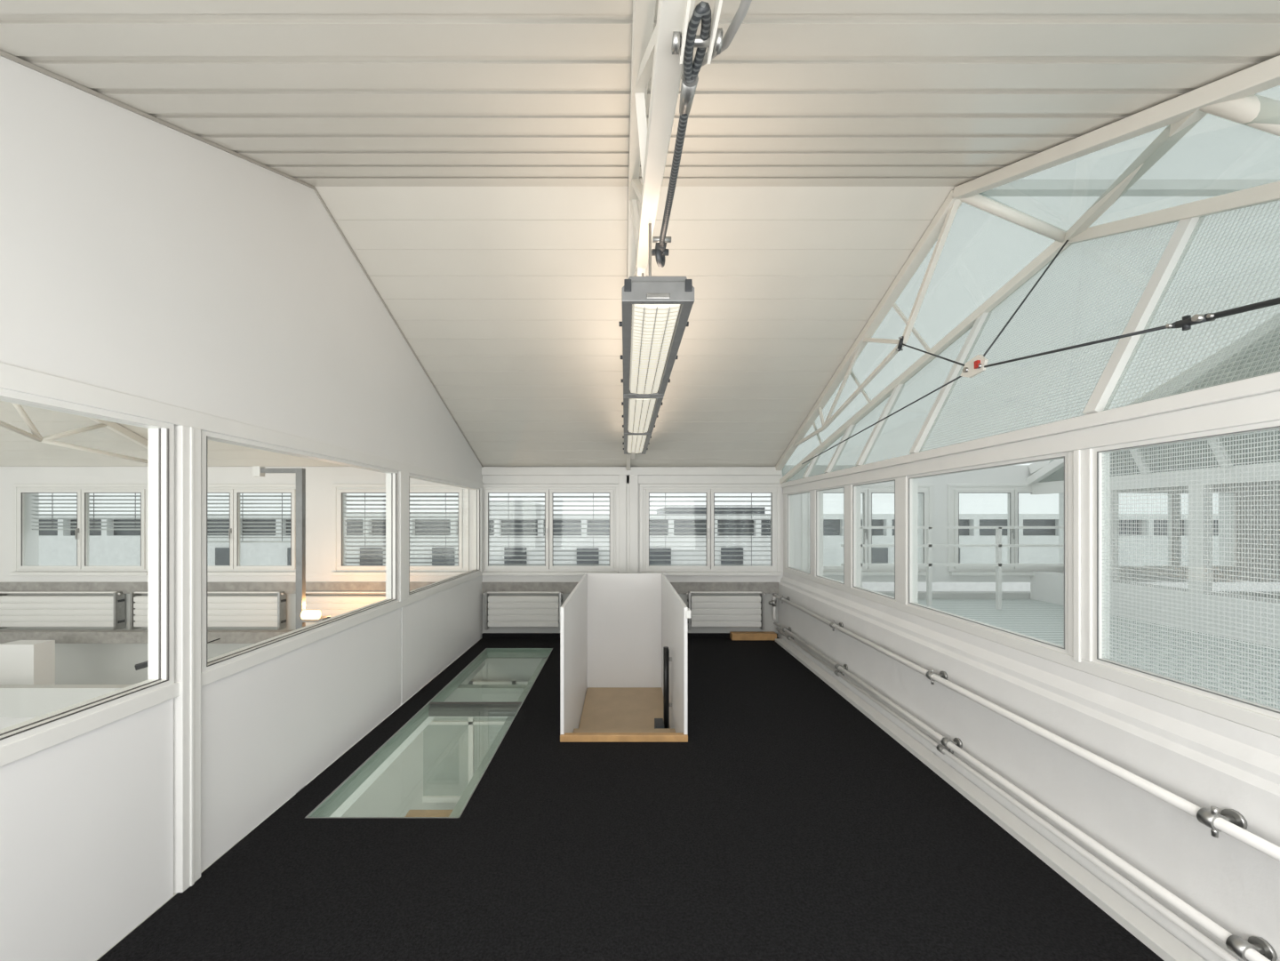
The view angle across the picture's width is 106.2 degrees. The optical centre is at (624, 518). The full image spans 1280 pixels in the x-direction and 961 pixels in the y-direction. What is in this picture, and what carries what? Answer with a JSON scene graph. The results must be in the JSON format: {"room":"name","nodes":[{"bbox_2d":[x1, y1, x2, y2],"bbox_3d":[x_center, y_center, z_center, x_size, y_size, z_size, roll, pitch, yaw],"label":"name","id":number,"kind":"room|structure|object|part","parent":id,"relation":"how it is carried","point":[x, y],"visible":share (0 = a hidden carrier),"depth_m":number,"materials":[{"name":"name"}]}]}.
{"room":"empty office loft","nodes":[
{"label":"empty office loft","id":0,"kind":"room"},
{"bbox_2d":[95,839,241,960],"bbox_3d":[-3.900,4.250,2.650,12.200,0.100,7.300,0,0,0],"label":"floor","id":1,"kind":"structure","parent":0,"point":[174,893],"depth_m":5.11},
{"bbox_2d":[0,640,55,729],"bbox_3d":[-6.850,2.810,5.500,0.400,2.780,0.200,0,0,0],"label":"wall","id":2,"kind":"structure","parent":1,"relation":"on","point":[21,661],"depth_m":5.40,"materials":[{"name":"white paint"}]},
{"bbox_2d":[252,465,330,793],"bbox_3d":[-3.680,1.815,5.250,0.800,4.770,0.200,0,0,0],"label":"work lamp","id":3,"kind":"object","parent":1,"relation":"on","point":[303,615],"visible":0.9,"depth_m":5.27,"materials":[{"name":"grey metal"}]},
{"bbox_3d":[-3.848,-0.515,5.300,0.465,0.110,0.080,0,0,0],"label":"arm","id":4,"kind":"part","parent":3,"relation":"part of","materials":[{"name":"white paint"}]},
{"bbox_3d":[-3.580,1.825,5.300,0.070,4.750,0.060,0,0,0],"label":"post","id":5,"kind":"part","parent":3,"relation":"part of","materials":[{"name":"grey metal"}]},
{"bbox_3d":[-3.400,1.045,5.200,0.160,0.100,0.100,0,0,0],"label":"bulb","id":6,"kind":"part","parent":3,"relation":"part of","materials":[{"name":"white glass"}]},
{"bbox_2d":[404,809,452,816],"bbox_3d":[-1.875,3.805,5.350,1.290,0.790,0.540,0,0,0],"label":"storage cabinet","id":7,"kind":"object","parent":1,"relation":"on","point":[412,812],"visible":0.12,"depth_m":5.54,"materials":[{"name":"brown laminate"}]},
{"bbox_2d":[0,56,482,960],"bbox_3d":[-1.890,-0.207,2.850,0.080,3.515,6.800,0,0,0],"label":"wall","id":8,"kind":"structure","parent":0,"point":[140,256],"depth_m":1.99,"materials":[{"name":"white paint"}]},
{"bbox_2d":[0,387,174,746],"bbox_3d":[-1.887,0.145,1.312,0.086,1.060,1.305,0,0,0],"label":"window","id":9,"kind":"structure","parent":8,"relation":"in","point":[161,435],"depth_m":1.94,"materials":[{"name":"white paint"}]},
{"bbox_2d":[0,361,483,892],"bbox_3d":[-1.883,0.545,2.850,0.118,2.010,6.800,0,0,0],"label":"trim","id":10,"kind":"structure","parent":8,"relation":"attached to","point":[185,692],"depth_m":2.02,"materials":[{"name":"white paint"}]},
{"bbox_2d":[0,49,483,467],"bbox_3d":[-1.846,-1.265,2.850,0.012,1.405,6.804,0,0,0],"label":"trim","id":11,"kind":"structure","parent":8,"relation":"attached to","point":[3,53],"depth_m":2.09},
{"bbox_2d":[200,430,397,672],"bbox_3d":[-1.887,0.145,2.998,0.086,1.060,1.805,0,0,0],"label":"window","id":12,"kind":"structure","parent":8,"relation":"in","point":[391,476],"depth_m":2.63,"materials":[{"name":"white paint"}]},
{"bbox_2d":[408,472,479,597],"bbox_3d":[-1.887,0.145,5.105,0.086,1.060,2.030,0,0,0],"label":"window","id":13,"kind":"structure","parent":8,"relation":"in","point":[476,490],"depth_m":5.73,"materials":[{"name":"white paint"}]},
{"bbox_2d":[448,657,546,816],"bbox_3d":[-0.960,2.940,4.200,0.060,2.520,3.400,0,0,0],"label":"wall","id":14,"kind":"structure","parent":0,"point":[468,791],"depth_m":3.38,"materials":[{"name":"white paint"}]},
{"bbox_2d":[304,648,552,818],"bbox_3d":[-1.255,1.604,4.105,0.800,0.112,3.250,0,0,0],"label":"trim","id":15,"kind":"structure","parent":14,"relation":"attached to","point":[436,707],"depth_m":4.02,"materials":[{"name":"metal"}]},
{"bbox_2d":[96,637,1164,960],"bbox_3d":[0.075,1.610,2.850,3.850,0.120,6.800,0,0,0],"label":"floor","id":16,"kind":"structure","parent":0,"point":[788,824],"depth_m":2.14,"materials":[{"name":"black carpet"}]},
{"bbox_2d":[0,684,526,717],"bbox_3d":[-5.000,1.825,4.800,8.000,0.290,0.100,0,0,0],"label":"beam","id":17,"kind":"structure","parent":16,"relation":"attached to","point":[16,700],"depth_m":4.75,"materials":[{"name":"grey paint"}]},
{"bbox_2d":[329,659,485,816],"bbox_3d":[-1.830,1.780,4.250,0.060,0.220,3.900,0,0,0],"label":"beam","id":18,"kind":"structure","parent":16,"relation":"attached to","point":[389,760],"depth_m":3.62,"materials":[{"name":"white metal"}]},
{"bbox_2d":[560,573,691,742],"bbox_3d":[0.005,1.285,4.372,0.910,1.330,2.095,0,0,0],"label":"guard","id":19,"kind":"object","parent":16,"relation":"on","point":[617,629],"visible":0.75,"depth_m":5.36,"materials":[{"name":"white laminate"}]},
{"bbox_3d":[-0.438,1.285,4.383,0.025,1.330,2.075,0,0,0],"label":"panel","id":20,"kind":"part","parent":19,"relation":"part of","materials":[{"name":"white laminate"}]},
{"bbox_3d":[-0.006,1.285,5.407,0.837,1.330,0.025,0,0,0],"label":"panel","id":21,"kind":"part","parent":19,"relation":"part of","materials":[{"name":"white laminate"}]},
{"bbox_2d":[573,687,675,732],"bbox_3d":[-0.005,1.835,4.390,0.830,0.210,2.000,0,0,0],"label":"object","id":22,"kind":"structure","parent":19,"relation":"attached to","point":[605,709],"depth_m":4.74,"materials":[{"name":"brown wood"}]},
{"bbox_3d":[0.375,1.490,4.210,0.073,0.720,0.060,0,0,0],"label":"handrail","id":23,"kind":"part","parent":19,"relation":"part of","materials":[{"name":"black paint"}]},
{"bbox_3d":[0.424,1.285,4.383,0.025,1.330,2.075,0,0,0],"label":"panel","id":24,"kind":"part","parent":19,"relation":"part of","materials":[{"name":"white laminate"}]},
{"bbox_2d":[729,631,776,639],"bbox_3d":[1.645,1.508,6.150,0.570,0.085,0.120,0,0,0],"label":"wooden block","id":25,"kind":"object","parent":16,"relation":"on","point":[733,635],"visible":0.89,"depth_m":6.09,"materials":[{"name":"brown wood"}]},
{"bbox_2d":[0,0,1279,466],"bbox_3d":[-3.985,-1.323,2.850,12.030,1.494,6.800,0,0,0],"label":"ceiling","id":26,"kind":"structure","parent":0,"point":[472,156],"depth_m":2.18,"materials":[{"name":"beige metal"}]},
{"bbox_2d":[0,402,148,463],"bbox_3d":[-5.600,-1.228,2.820,0.060,1.459,6.766,0,0,0],"label":"roof truss","id":27,"kind":"object","parent":26,"relation":"attached to","point":[36,436],"visible":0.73,"depth_m":4.93,"materials":[{"name":"white metal"}]},
{"bbox_2d":[626,0,695,470],"bbox_3d":[0.073,-1.228,2.820,0.106,1.456,6.763,0,0,0],"label":"ceiling beam","id":28,"kind":"structure","parent":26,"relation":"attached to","point":[652,53],"depth_m":1.32,"materials":[{"name":"white metal"}]},
{"bbox_2d":[622,433,651,454],"bbox_3d":[0.115,-0.854,4.957,0.276,0.209,1.286,0,0,0],"label":"strip light","id":29,"kind":"object","parent":28,"relation":"hanging from","point":[637,444],"visible":0.63,"depth_m":4.83,"materials":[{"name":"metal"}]},
{"bbox_2d":[627,435,646,453],"bbox_3d":[0.115,-0.763,4.960,0.176,0.029,1.180,0,0,0],"label":"diffuser","id":30,"kind":"object","parent":29,"relation":"attached to","point":[636,444],"depth_m":4.90,"materials":[{"name":"white plastic"}]},
{"bbox_2d":[621,395,663,433],"bbox_3d":[0.115,-1.020,3.632,0.276,0.543,1.296,0,0,0],"label":"strip light","id":31,"kind":"object","parent":28,"relation":"hanging from","point":[640,412],"visible":0.69,"depth_m":3.44,"materials":[{"name":"metal"}]},
{"bbox_2d":[627,398,655,432],"bbox_3d":[0.115,-0.763,3.635,0.176,0.029,1.190,0,0,0],"label":"diffuser","id":32,"kind":"object","parent":31,"relation":"attached to","point":[641,412],"depth_m":3.50,"materials":[{"name":"white plastic"}]},
{"bbox_2d":[618,223,694,395],"bbox_3d":[0.115,-1.088,2.302,0.276,0.678,1.296,0,0,0],"label":"strip light","id":33,"kind":"object","parent":28,"relation":"hanging from","point":[656,310],"visible":1,"depth_m":1.92,"materials":[{"name":"metal"}]},
{"bbox_2d":[629,304,680,394],"bbox_3d":[0.115,-0.763,2.305,0.176,0.029,1.190,0,0,0],"label":"diffuser","id":34,"kind":"object","parent":33,"relation":"attached to","point":[654,329],"depth_m":2.07,"materials":[{"name":"white plastic"}]},
{"bbox_2d":[650,0,722,267],"bbox_3d":[0.141,-0.953,1.222,0.096,0.107,1.156,0,0,0],"label":"tension rod","id":35,"kind":"object","parent":28,"relation":"attached to","point":[710,37],"visible":1,"depth_m":0.97,"materials":[{"name":"metal"}]},
{"bbox_3d":[0.114,-0.929,0.808,0.006,0.060,0.328,0,0,0],"label":"fork plate","id":36,"kind":"part","parent":35,"relation":"part of","materials":[{"name":"beige paint"}]},
{"bbox_3d":[0.170,-0.929,0.808,0.006,0.060,0.328,0,0,0],"label":"fork plate","id":37,"kind":"part","parent":35,"relation":"part of","materials":[{"name":"beige paint"}]},
{"bbox_2d":[680,0,751,79],"bbox_3d":[0.184,-1.104,1.078,0.047,0.465,0.767,0,0,-8],"label":"cable conduit","id":38,"kind":"object","parent":28,"relation":"attached to","point":[741,12],"visible":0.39,"depth_m":0.94,"materials":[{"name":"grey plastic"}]},
{"bbox_2d":[0,464,1279,839],"bbox_3d":[-0.500,1.755,6.360,19.000,4.890,0.220,0,0,0],"label":"wall","id":39,"kind":"structure","parent":0,"point":[398,789],"depth_m":6.25,"materials":[{"name":"white paint"}]},
{"bbox_2d":[0,591,125,630],"bbox_3d":[-7.305,1.187,6.200,1.620,0.487,0.120,0,0,0],"label":"radiator","id":40,"kind":"object","parent":39,"relation":"attached to","point":[15,611],"visible":1,"depth_m":6.15,"materials":[{"name":"metal"}]},
{"bbox_2d":[9,483,148,575],"bbox_3d":[-7.050,0.147,6.297,1.800,1.185,0.223,0,0,0],"label":"window","id":41,"kind":"structure","parent":39,"relation":"in","point":[83,567],"depth_m":6.23,"materials":[{"name":"white paint"}]},
{"bbox_3d":[-7.079,0.200,6.202,0.020,0.140,0.035,0,0,0],"label":"handle","id":42,"kind":"part","parent":41,"relation":"part of","materials":[{"name":"metal"}]},
{"bbox_2d":[31,493,140,529],"bbox_3d":[-7.050,-0.124,6.380,1.620,0.562,0.057,0,0,0],"label":"blind","id":43,"kind":"object","parent":41,"relation":"attached to","point":[52,495],"depth_m":6.37,"materials":[{"name":"metal"}]},
{"bbox_2d":[129,591,286,630],"bbox_3d":[-5.380,1.187,6.200,1.970,0.487,0.120,0,0,0],"label":"radiator","id":44,"kind":"object","parent":39,"relation":"attached to","point":[222,611],"visible":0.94,"depth_m":6.15,"materials":[{"name":"metal"}]},
{"bbox_2d":[207,483,295,575],"bbox_3d":[-5.075,0.147,6.297,1.750,1.185,0.223,0,0,0],"label":"window","id":45,"kind":"structure","parent":39,"relation":"in","point":[234,569],"depth_m":6.24,"materials":[{"name":"white paint"}]},
{"bbox_3d":[-5.104,0.200,6.202,0.020,0.140,0.035,0,0,0],"label":"handle","id":46,"kind":"part","parent":45,"relation":"part of","materials":[{"name":"metal"}]},
{"bbox_2d":[207,493,290,542],"bbox_3d":[-5.075,-0.042,6.380,1.570,0.726,0.057,0,0,0],"label":"blind","id":47,"kind":"object","parent":45,"relation":"attached to","point":[282,495],"depth_m":6.37,"materials":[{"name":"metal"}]},
{"bbox_2d":[305,591,385,625],"bbox_3d":[-3.155,1.187,6.200,2.120,0.487,0.120,0,0,0],"label":"radiator","id":48,"kind":"object","parent":39,"relation":"attached to","point":[329,605],"visible":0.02,"depth_m":6.15,"materials":[{"name":"metal"}]},
{"bbox_2d":[0,582,778,593],"bbox_3d":[-4.000,0.905,6.345,12.000,0.150,0.230,0,0,0],"label":"trim","id":49,"kind":"structure","parent":39,"relation":"attached to","point":[289,588],"depth_m":6.23,"materials":[{"name":"concrete"}]},
{"bbox_2d":[331,483,468,575],"bbox_3d":[-2.915,0.147,6.296,1.770,1.185,0.223,0,0,0],"label":"window","id":50,"kind":"structure","parent":39,"relation":"in","point":[339,569],"depth_m":6.24,"materials":[{"name":"white paint"}]},
{"bbox_2d":[344,493,458,565],"bbox_3d":[-2.915,0.122,6.380,1.590,1.055,0.056,0,0,0],"label":"blind","id":51,"kind":"object","parent":50,"relation":"attached to","point":[364,496],"depth_m":6.37,"materials":[{"name":"grey metal"}]},
{"bbox_2d":[422,680,528,802],"bbox_3d":[-1.800,2.875,6.190,1.600,1.550,0.060,0,0,0],"label":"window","id":52,"kind":"structure","parent":39,"relation":"in","point":[454,748],"depth_m":6.19,"materials":[{"name":"clear glass"}]},
{"bbox_2d":[483,591,562,630],"bbox_3d":[-1.310,1.187,6.200,1.030,0.487,0.120,0,0,0],"label":"radiator","id":53,"kind":"object","parent":39,"relation":"attached to","point":[500,611],"visible":0.98,"depth_m":6.15,"materials":[{"name":"metal"}]},
{"bbox_2d":[480,483,618,575],"bbox_3d":[-0.983,0.147,6.297,1.825,1.185,0.223,0,0,0],"label":"window","id":54,"kind":"structure","parent":39,"relation":"in","point":[548,568],"depth_m":6.24,"materials":[{"name":"white paint"}]},
{"bbox_2d":[488,493,609,565],"bbox_3d":[-0.983,0.122,6.380,1.645,1.055,0.057,0,0,0],"label":"blind","id":55,"kind":"object","parent":54,"relation":"attached to","point":[593,496],"depth_m":6.37,"materials":[{"name":"metal"}]},
{"bbox_2d":[618,474,638,573],"bbox_3d":[0.048,0.085,6.230,0.245,1.490,0.040,0,0,0],"label":"trim","id":56,"kind":"structure","parent":39,"relation":"attached to","point":[628,487],"depth_m":6.21,"materials":[{"name":"white paint"}]},
{"bbox_2d":[481,632,777,638],"bbox_3d":[0.065,1.525,6.245,3.830,0.050,0.050,0,0,0],"label":"baseboard","id":57,"kind":"structure","parent":39,"relation":"attached to","point":[484,635],"depth_m":6.22,"materials":[{"name":"black carpet"}]},
{"bbox_2d":[481,467,782,483],"bbox_3d":[0.090,-0.555,6.225,3.880,0.210,0.050,0,0,0],"label":"trim","id":58,"kind":"structure","parent":39,"relation":"attached to","point":[490,475],"depth_m":6.23,"materials":[{"name":"white paint"}]},
{"bbox_2d":[639,483,781,575],"bbox_3d":[1.110,0.147,6.297,1.840,1.185,0.224,0,0,0],"label":"window","id":59,"kind":"structure","parent":39,"relation":"in","point":[710,569],"depth_m":6.23,"materials":[{"name":"white paint"}]},
{"bbox_2d":[649,493,770,565],"bbox_3d":[1.110,0.122,6.380,1.660,1.055,0.058,0,0,0],"label":"blind","id":60,"kind":"object","parent":59,"relation":"attached to","point":[665,496],"depth_m":6.36,"materials":[{"name":"metal"}]},
{"bbox_2d":[686,591,765,630],"bbox_3d":[1.295,1.187,6.200,1.020,0.487,0.120,0,0,0],"label":"radiator","id":61,"kind":"object","parent":39,"relation":"attached to","point":[707,611],"visible":0.92,"depth_m":6.15,"materials":[{"name":"metal"}]},
{"bbox_2d":[801,483,933,575],"bbox_3d":[3.150,0.147,6.247,1.700,1.185,0.125,0,0,0],"label":"window","id":62,"kind":"structure","parent":39,"relation":"in","point":[926,490],"depth_m":6.22,"materials":[{"name":"white paint"}]},
{"bbox_2d":[947,483,1063,575],"bbox_3d":[5.050,0.147,6.247,1.700,1.185,0.125,0,0,0],"label":"window","id":63,"kind":"structure","parent":39,"relation":"in","point":[1012,491],"depth_m":6.22,"materials":[{"name":"white paint"}]},
{"bbox_3d":[5.021,0.200,6.202,0.020,0.140,0.035,0,0,0],"label":"handle","id":64,"kind":"part","parent":63,"relation":"part of","materials":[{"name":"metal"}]},
{"bbox_2d":[1119,483,1247,575],"bbox_3d":[7.150,0.147,6.247,1.800,1.185,0.125,0,0,0],"label":"window","id":65,"kind":"structure","parent":39,"relation":"in","point":[1231,484],"depth_m":6.22,"materials":[{"name":"white paint"}]},
{"bbox_2d":[778,571,1279,960],"bbox_3d":[2.140,1.180,2.850,0.280,0.980,6.800,0,0,0],"label":"wall","id":66,"kind":"structure","parent":0,"point":[1204,759],"depth_m":2.05,"materials":[{"name":"white paint"}]},
{"bbox_2d":[787,490,809,575],"bbox_3d":[2.089,0.163,5.730,0.042,0.945,0.780,0,0,0],"label":"window","id":67,"kind":"structure","parent":66,"relation":"in","point":[806,492],"depth_m":6.10,"materials":[{"name":"white paint"}]},
{"bbox_2d":[816,485,844,585],"bbox_3d":[2.089,0.163,4.855,0.042,0.945,0.690,0,0,0],"label":"window","id":68,"kind":"structure","parent":66,"relation":"in","point":[818,492],"depth_m":5.18,"materials":[{"name":"white paint"}]},
{"bbox_2d":[852,478,895,600],"bbox_3d":[2.089,0.163,4.015,0.042,0.945,0.710,0,0,0],"label":"window","id":69,"kind":"structure","parent":66,"relation":"in","point":[854,485],"depth_m":4.35,"materials":[{"name":"white paint"}]},
{"bbox_2d":[907,451,1067,654],"bbox_3d":[2.089,0.163,2.877,0.042,0.945,1.285,0,0,0],"label":"window","id":70,"kind":"structure","parent":66,"relation":"in","point":[1063,455],"depth_m":2.75,"materials":[{"name":"white paint"}]},
{"bbox_2d":[775,638,1205,960],"bbox_3d":[1.940,1.532,2.750,0.100,0.035,6.600,0,0,0],"label":"baseboard","id":71,"kind":"structure","parent":66,"relation":"attached to","point":[1150,933],"depth_m":2.25,"materials":[{"name":"white paint"}]},
{"bbox_2d":[802,216,1204,478],"bbox_3d":[2.303,-0.956,3.150,0.551,1.025,4.655,0,0,0],"label":"trim","id":72,"kind":"structure","parent":66,"relation":"attached to","point":[1109,378],"depth_m":2.11,"materials":[{"name":"white paint"}]},
{"bbox_2d":[775,627,1239,960],"bbox_3d":[1.963,1.420,2.810,0.070,0.058,6.720,0,0,0],"label":"pipe","id":73,"kind":"object","parent":66,"relation":"attached to","point":[1180,923],"visible":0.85,"depth_m":2.12,"materials":[{"name":"white metal"}]},
{"bbox_2d":[768,593,1279,861],"bbox_3d":[1.929,1.122,2.830,0.138,0.369,6.760,0,0,0],"label":"pipe","id":74,"kind":"object","parent":66,"relation":"attached to","point":[1230,821],"visible":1,"depth_m":1.87,"materials":[{"name":"white metal"}]},
{"bbox_2d":[773,621,1277,960],"bbox_3d":[1.950,1.345,2.810,0.095,0.058,6.720,0,0,0],"label":"pipe","id":75,"kind":"object","parent":66,"relation":"attached to","point":[1257,948],"visible":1,"depth_m":1.93,"materials":[{"name":"white metal"}]},
{"bbox_2d":[781,371,1279,736],"bbox_3d":[2.087,0.117,2.850,0.125,1.145,6.800,0,0,0],"label":"trim","id":76,"kind":"structure","parent":66,"relation":"attached to","point":[1254,400],"depth_m":2.17,"materials":[{"name":"white paint"}]},
{"bbox_2d":[775,55,1279,484],"bbox_3d":[2.305,-1.200,2.852,0.716,1.514,6.823,0,0,0],"label":"roof truss","id":77,"kind":"object","parent":76,"relation":"on","point":[1233,97],"visible":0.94,"depth_m":2.43,"materials":[{"name":"white metal"}]},
{"bbox_2d":[801,240,1279,463],"bbox_3d":[2.243,-1.047,2.749,0.686,1.153,5.102,0,0,0],"label":"cable bracing","id":78,"kind":"object","parent":77,"relation":"attached to","point":[978,364],"visible":1,"depth_m":2.20,"materials":[{"name":"grey metal"}]},
{"bbox_3d":[1.930,-0.838,2.655,0.040,0.105,0.190,0,0,0],"label":"node plate","id":79,"kind":"part","parent":78,"relation":"part of","materials":[{"name":"beige paint"}]},
{"bbox_2d":[919,222,1177,452],"bbox_3d":[2.367,-1.054,2.750,0.614,1.211,1.300,0,0,0],"label":"window","id":80,"kind":"structure","parent":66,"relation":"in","point":[1162,245],"depth_m":2.63,"materials":[{"name":"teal glass"}]},
{"bbox_2d":[1092,420,1279,719],"bbox_3d":[2.089,0.163,1.498,0.042,0.945,1.255,0,0,0],"label":"window","id":81,"kind":"structure","parent":66,"relation":"in","point":[1100,454],"depth_m":1.75,"materials":[{"name":"white paint"}]},
{"bbox_2d":[1103,200,1279,410],"bbox_3d":[2.288,-0.897,1.475,0.457,0.896,1.250,0,0,0],"label":"window","id":82,"kind":"structure","parent":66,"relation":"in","point":[1246,359],"depth_m":1.82,"materials":[{"name":"teal glass"}]},
{"bbox_2d":[918,599,1279,708],"bbox_3d":[5.900,1.090,1.620,7.200,0.080,9.240,0,0,0],"label":"floor","id":83,"kind":"structure","parent":0,"point":[1044,620],"depth_m":4.31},
{"bbox_2d":[841,526,1063,609],"bbox_3d":[3.850,0.570,5.520,2.700,0.960,0.040,0,0,0],"label":"railing","id":84,"kind":"object","parent":83,"relation":"on","point":[929,545],"visible":0.55,"depth_m":5.50,"materials":[{"name":"white metal"}]},
{"bbox_2d":[1030,462,1279,647],"bbox_3d":[5.390,0.297,2.850,0.220,1.505,6.800,0,0,0],"label":"wall","id":85,"kind":"structure","parent":0,"point":[1048,587],"depth_m":4.48,"materials":[{"name":"white paint"}]},
{"bbox_2d":[979,179,1279,485],"bbox_3d":[3.700,-1.216,2.850,3.300,1.578,6.845,0,0,0],"label":"roof truss","id":86,"kind":"object","parent":85,"relation":"on","point":[1040,470],"visible":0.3,"depth_m":2.87,"materials":[{"name":"white metal"}]},
{"bbox_2d":[1110,342,1279,466],"bbox_3d":[7.325,-1.323,2.850,3.950,1.494,6.800,0,0,0],"label":"ceiling","id":87,"kind":"structure","parent":0,"point":[1276,344],"depth_m":5.78,"materials":[{"name":"beige metal"}]},
{"bbox_3d":[0.000,7.650,43.300,120.000,0.200,73.400,0,0,0],"label":"floor","id":88,"kind":"structure","parent":0,"visible":0},
{"bbox_2d":[39,501,1279,591],"bbox_3d":[0.000,3.350,26.950,80.000,8.400,10.100,0,0,0],"label":"office building","id":89,"kind":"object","parent":88,"relation":"on","point":[56,547],"visible":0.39,"depth_m":22.00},
{"bbox_3d":[-9.960,1.800,2.850,0.060,4.800,6.800,0,0,0],"label":"wall","id":90,"kind":"structure","parent":0,"visible":0},
{"bbox_2d":[0,630,292,643],"bbox_3d":[-6.000,1.490,6.040,8.000,0.140,0.120,0,0,0],"label":"trim","id":91,"kind":"structure","parent":90,"relation":"attached to","point":[60,636],"depth_m":5.98,"materials":[{"name":"concrete"}]},
{"bbox_2d":[134,638,220,670],"bbox_3d":[-5.015,1.550,5.520,0.331,0.149,0.892,0,0,15],"label":"pendant lamp","id":92,"kind":"object","parent":90,"relation":"hanging from","point":[145,664],"visible":0.35,"depth_m":5.17,"materials":[{"name":"grey metal"}]}
]}

